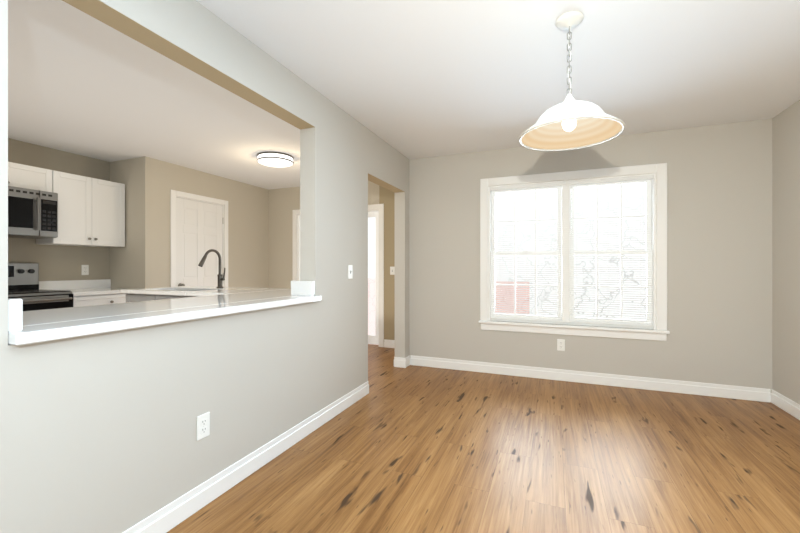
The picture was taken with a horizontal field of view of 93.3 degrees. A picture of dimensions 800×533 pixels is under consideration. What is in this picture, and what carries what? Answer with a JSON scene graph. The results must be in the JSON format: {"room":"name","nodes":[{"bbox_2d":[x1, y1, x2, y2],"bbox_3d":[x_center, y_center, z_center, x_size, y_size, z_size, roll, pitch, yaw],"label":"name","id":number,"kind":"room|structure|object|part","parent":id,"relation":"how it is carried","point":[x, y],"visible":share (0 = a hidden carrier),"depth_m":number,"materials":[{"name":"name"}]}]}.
{"room":"dining room","nodes":[
{"label":"dining room","id":0,"kind":"room"},
{"bbox_2d":[8,138,109,280],"bbox_3d":[-4.287,-0.052,2.901,0.120,2.440,3.960,0,0,22],"label":"wall","id":1,"kind":"structure","parent":0,"point":[59,262],"depth_m":4.13,"materials":[{"name":"beige paint"}]},
{"bbox_2d":[8,162,11,185],"bbox_3d":[-3.858,-0.859,3.375,0.312,0.235,0.428,0,0,22],"label":"upper cabinet","id":2,"kind":"object","parent":1,"relation":"attached to","point":[9,163],"depth_m":3.52,"materials":[{"name":"white paint"}]},
{"bbox_2d":[12,162,51,191],"bbox_3d":[-3.736,-0.859,3.677,0.312,0.235,0.428,0,0,22],"label":"upper cabinet","id":3,"kind":"object","parent":1,"relation":"attached to","point":[23,176],"depth_m":3.67,"materials":[{"name":"white paint"}]},
{"bbox_2d":[8,186,57,238],"bbox_3d":[-3.731,-0.512,3.499,0.454,0.450,0.753,0,0,22],"label":"microwave","id":4,"kind":"object","parent":3,"relation":"attached to","point":[32,214],"visible":0.98,"depth_m":3.60,"materials":[{"name":"silver metal"}]},
{"bbox_2d":[36,170,124,246],"bbox_3d":[-3.524,-0.604,4.202,0.312,0.744,0.694,0,0,22],"label":"upper cabinet","id":5,"kind":"object","parent":1,"relation":"attached to","point":[91,212],"depth_m":4.11,"materials":[{"name":"white paint"}]},
{"bbox_2d":[81,265,88,274],"bbox_3d":[-3.629,0.040,4.355,0.008,0.117,0.072,0,0,22],"label":"electrical outlet","id":6,"kind":"object","parent":1,"relation":"attached to","point":[84,269],"visible":1,"depth_m":4.35,"materials":[{"name":"white plastic"}]},
{"bbox_2d":[110,156,154,288],"bbox_3d":[-3.214,-0.052,4.538,0.640,2.440,0.120,0,0,22],"label":"wall","id":7,"kind":"structure","parent":0,"point":[132,263],"depth_m":4.44,"materials":[{"name":"beige paint"}]},
{"bbox_2d":[0,0,408,532],"bbox_3d":[-0.739,-0.052,2.565,0.130,2.440,6.000,0,0,22],"label":"wall","id":8,"kind":"structure","parent":0,"point":[98,433],"depth_m":1.81,"materials":[{"name":"grey paint"}]},
{"bbox_2d":[197,412,209,440],"bbox_3d":[-0.957,0.778,1.841,0.008,0.117,0.072,0,0,22],"label":"outlet","id":9,"kind":"object","parent":8,"relation":"attached to","point":[203,425],"visible":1,"depth_m":1.84,"materials":[{"name":"white plastic"}]},
{"bbox_2d":[122,355,409,532],"bbox_3d":[-0.900,1.111,2.148,0.143,0.115,5.107,0,0,22],"label":"baseboard","id":10,"kind":"structure","parent":8,"relation":"attached to","point":[171,515],"depth_m":2.04,"materials":[{"name":"white wood"}]},
{"bbox_2d":[348,265,352,278],"bbox_3d":[-0.412,0.046,3.174,0.018,0.117,0.072,0,0,22],"label":"light switch","id":11,"kind":"object","parent":8,"relation":"attached to","point":[350,271],"visible":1,"depth_m":3.17,"materials":[{"name":"white plastic"}]},
{"bbox_2d":[155,159,268,287],"bbox_3d":[-2.568,-0.052,5.441,0.120,2.440,2.040,0,0,22],"label":"wall","id":12,"kind":"structure","parent":0,"point":[248,235],"depth_m":5.55,"materials":[{"name":"beige paint"}]},
{"bbox_2d":[170,190,227,286],"bbox_3d":[-2.707,0.111,5.074,0.137,2.114,0.887,0,0,22],"label":"door frame","id":13,"kind":"structure","parent":12,"relation":"attached to","point":[174,194],"depth_m":4.83,"materials":[{"name":"white wood"}]},
{"bbox_2d":[176,197,222,286],"bbox_3d":[-2.651,0.146,5.056,0.107,2.027,0.736,0,0,22],"label":"closet door","id":14,"kind":"structure","parent":12,"relation":"in","point":[199,230],"depth_m":5.02,"materials":[{"name":"white paint"}]},
{"bbox_2d":[269,181,394,339],"bbox_3d":[-0.924,-0.052,5.811,2.650,2.440,0.120,0,0,22],"label":"wall","id":15,"kind":"structure","parent":0,"point":[284,203],"depth_m":6.08,"materials":[{"name":"beige paint"}]},
{"bbox_2d":[292,204,383,346],"bbox_3d":[-0.956,0.131,5.815,1.604,2.075,0.137,0,0,22],"label":"door frame","id":16,"kind":"structure","parent":15,"relation":"attached to","point":[295,239],"depth_m":5.47,"materials":[{"name":"white wood"}]},
{"bbox_2d":[299,211,378,344],"bbox_3d":[-0.951,0.169,5.828,1.426,1.974,0.091,0,0,22],"label":"patio door","id":17,"kind":"structure","parent":15,"relation":"in","point":[373,339],"depth_m":5.59,"materials":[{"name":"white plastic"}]},
{"bbox_2d":[384,339,394,347],"bbox_3d":[0.006,1.111,5.363,0.509,0.115,0.013,0,0,22],"label":"baseboard","id":18,"kind":"structure","parent":15,"relation":"attached to","point":[389,343],"depth_m":5.42,"materials":[{"name":"white wood"}]},
{"bbox_2d":[390,267,394,274],"bbox_3d":[-0.111,0.060,5.408,0.072,0.117,0.018,0,0,22],"label":"light switch","id":19,"kind":"object","parent":15,"relation":"attached to","point":[392,270],"visible":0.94,"depth_m":5.41,"materials":[{"name":"white plastic"}]},
{"bbox_2d":[8,0,799,189],"bbox_3d":[-0.735,-1.322,2.509,6.998,0.100,6.100,0,0,22],"label":"ceiling","id":20,"kind":"structure","parent":0,"point":[413,79],"depth_m":2.49,"materials":[{"name":"white paint"}]},
{"bbox_2d":[257,152,293,166],"bbox_3d":[-1.443,-1.226,4.382,0.406,0.091,0.406,0,0,22],"label":"kitchen ceiling light","id":21,"kind":"object","parent":20,"relation":"attached to","point":[275,159],"visible":1,"depth_m":4.26,"materials":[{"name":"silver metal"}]},
{"bbox_2d":[519,11,624,150],"bbox_3d":[0.872,-0.972,1.947,0.498,0.600,0.498,0,0,22],"label":"pendant lamp","id":22,"kind":"object","parent":20,"relation":"hanging from","point":[569,122],"visible":1,"depth_m":1.95,"materials":[{"name":"white glass"}]},
{"bbox_2d":[167,344,799,532],"bbox_3d":[-0.735,1.218,2.509,6.998,0.100,6.100,0,0,22],"label":"floor","id":23,"kind":"structure","parent":0,"point":[414,449],"depth_m":2.22,"materials":[{"name":"brown wood"}]},
{"bbox_2d":[8,263,72,310],"bbox_3d":[-3.604,0.566,3.448,0.722,1.205,0.751,0,0,22],"label":"range","id":24,"kind":"object","parent":23,"relation":"on","point":[23,281],"visible":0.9,"depth_m":3.64,"materials":[{"name":"silver metal"}]},
{"bbox_2d":[39,279,137,306],"bbox_3d":[-3.724,0.661,3.253,0.650,1.014,2.636,0,0,22],"label":"base cabinet","id":25,"kind":"object","parent":23,"relation":"on","point":[93,292],"visible":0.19,"depth_m":4.06,"materials":[{"name":"white paint"}]},
{"bbox_2d":[126,294,189,302],"bbox_3d":[-1.502,0.709,3.388,1.896,0.919,0.711,0,0,22],"label":"base cabinet sink leg","id":26,"kind":"object","parent":23,"relation":"on","point":[134,297],"visible":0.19,"depth_m":3.33,"materials":[{"name":"white paint"}]},
{"bbox_2d":[8,281,320,345],"bbox_3d":[-1.202,0.175,2.124,0.742,0.142,2.836,0,0,22],"label":"countertop","id":27,"kind":"structure","parent":26,"relation":"on","point":[37,326],"depth_m":1.55,"materials":[{"name":"white stone"}]},
{"bbox_2d":[198,249,224,287],"bbox_3d":[-1.766,0.021,3.559,0.098,0.372,0.267,0,0,22],"label":"faucet","id":28,"kind":"object","parent":27,"relation":"on","point":[219,275],"visible":1,"depth_m":3.64,"materials":[{"name":"silver metal"}]},
{"bbox_2d":[409,118,771,392],"bbox_3d":[1.741,-0.052,3.909,3.458,2.440,0.140,0,0,22],"label":"wall","id":29,"kind":"structure","parent":0,"point":[719,252],"depth_m":3.52,"materials":[{"name":"grey paint"}]},
{"bbox_2d":[557,339,564,350],"bbox_3d":[1.648,0.804,3.868,0.072,0.117,0.008,0,0,22],"label":"outlet","id":30,"kind":"object","parent":29,"relation":"attached to","point":[560,344],"visible":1,"depth_m":3.87,"materials":[{"name":"white plastic"}]},
{"bbox_2d":[478,163,669,340],"bbox_3d":[1.709,-0.135,3.898,1.759,1.661,0.185,0,0,22],"label":"window","id":31,"kind":"structure","parent":29,"relation":"in","point":[658,331],"depth_m":3.86,"materials":[{"name":"white wood"}]},
{"bbox_3d":[1.722,-0.143,3.929,1.519,1.434,0.087,0,0,22],"label":"window sash","id":32,"kind":"part","parent":31,"relation":"part of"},
{"bbox_2d":[490,176,652,326],"bbox_3d":[1.698,-0.144,3.872,1.515,1.433,0.042,0,0,22],"label":"window blinds","id":33,"kind":"object","parent":31,"relation":"attached to","point":[573,183],"visible":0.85,"depth_m":3.83,"materials":[{"name":"white plastic"}]},
{"bbox_2d":[410,355,770,402],"bbox_3d":[1.652,1.111,3.863,3.302,0.115,0.013,0,0,22],"label":"baseboard","id":34,"kind":"structure","parent":29,"relation":"attached to","point":[714,390],"depth_m":3.71,"materials":[{"name":"white wood"}]},
{"bbox_2d":[772,100,799,404],"bbox_3d":[2.299,-0.052,0.853,0.130,2.440,5.107,0,0,22],"label":"wall","id":35,"kind":"structure","parent":0,"point":[785,252],"depth_m":3.05,"materials":[{"name":"grey paint"}]},
{"bbox_2d":[771,389,799,419],"bbox_3d":[2.233,1.111,0.880,0.013,0.115,5.107,0,0,22],"label":"baseboard","id":36,"kind":"structure","parent":35,"relation":"attached to","point":[786,404],"depth_m":3.04,"materials":[{"name":"white wood"}]},
{"label":"outside","id":37,"kind":"structure","parent":0,"visible":0},
{"bbox_2d":[368,217,375,344],"bbox_3d":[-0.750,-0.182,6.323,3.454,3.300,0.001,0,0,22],"label":"door","id":38,"kind":"structure","parent":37,"point":[371,275],"depth_m":6.21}
]}

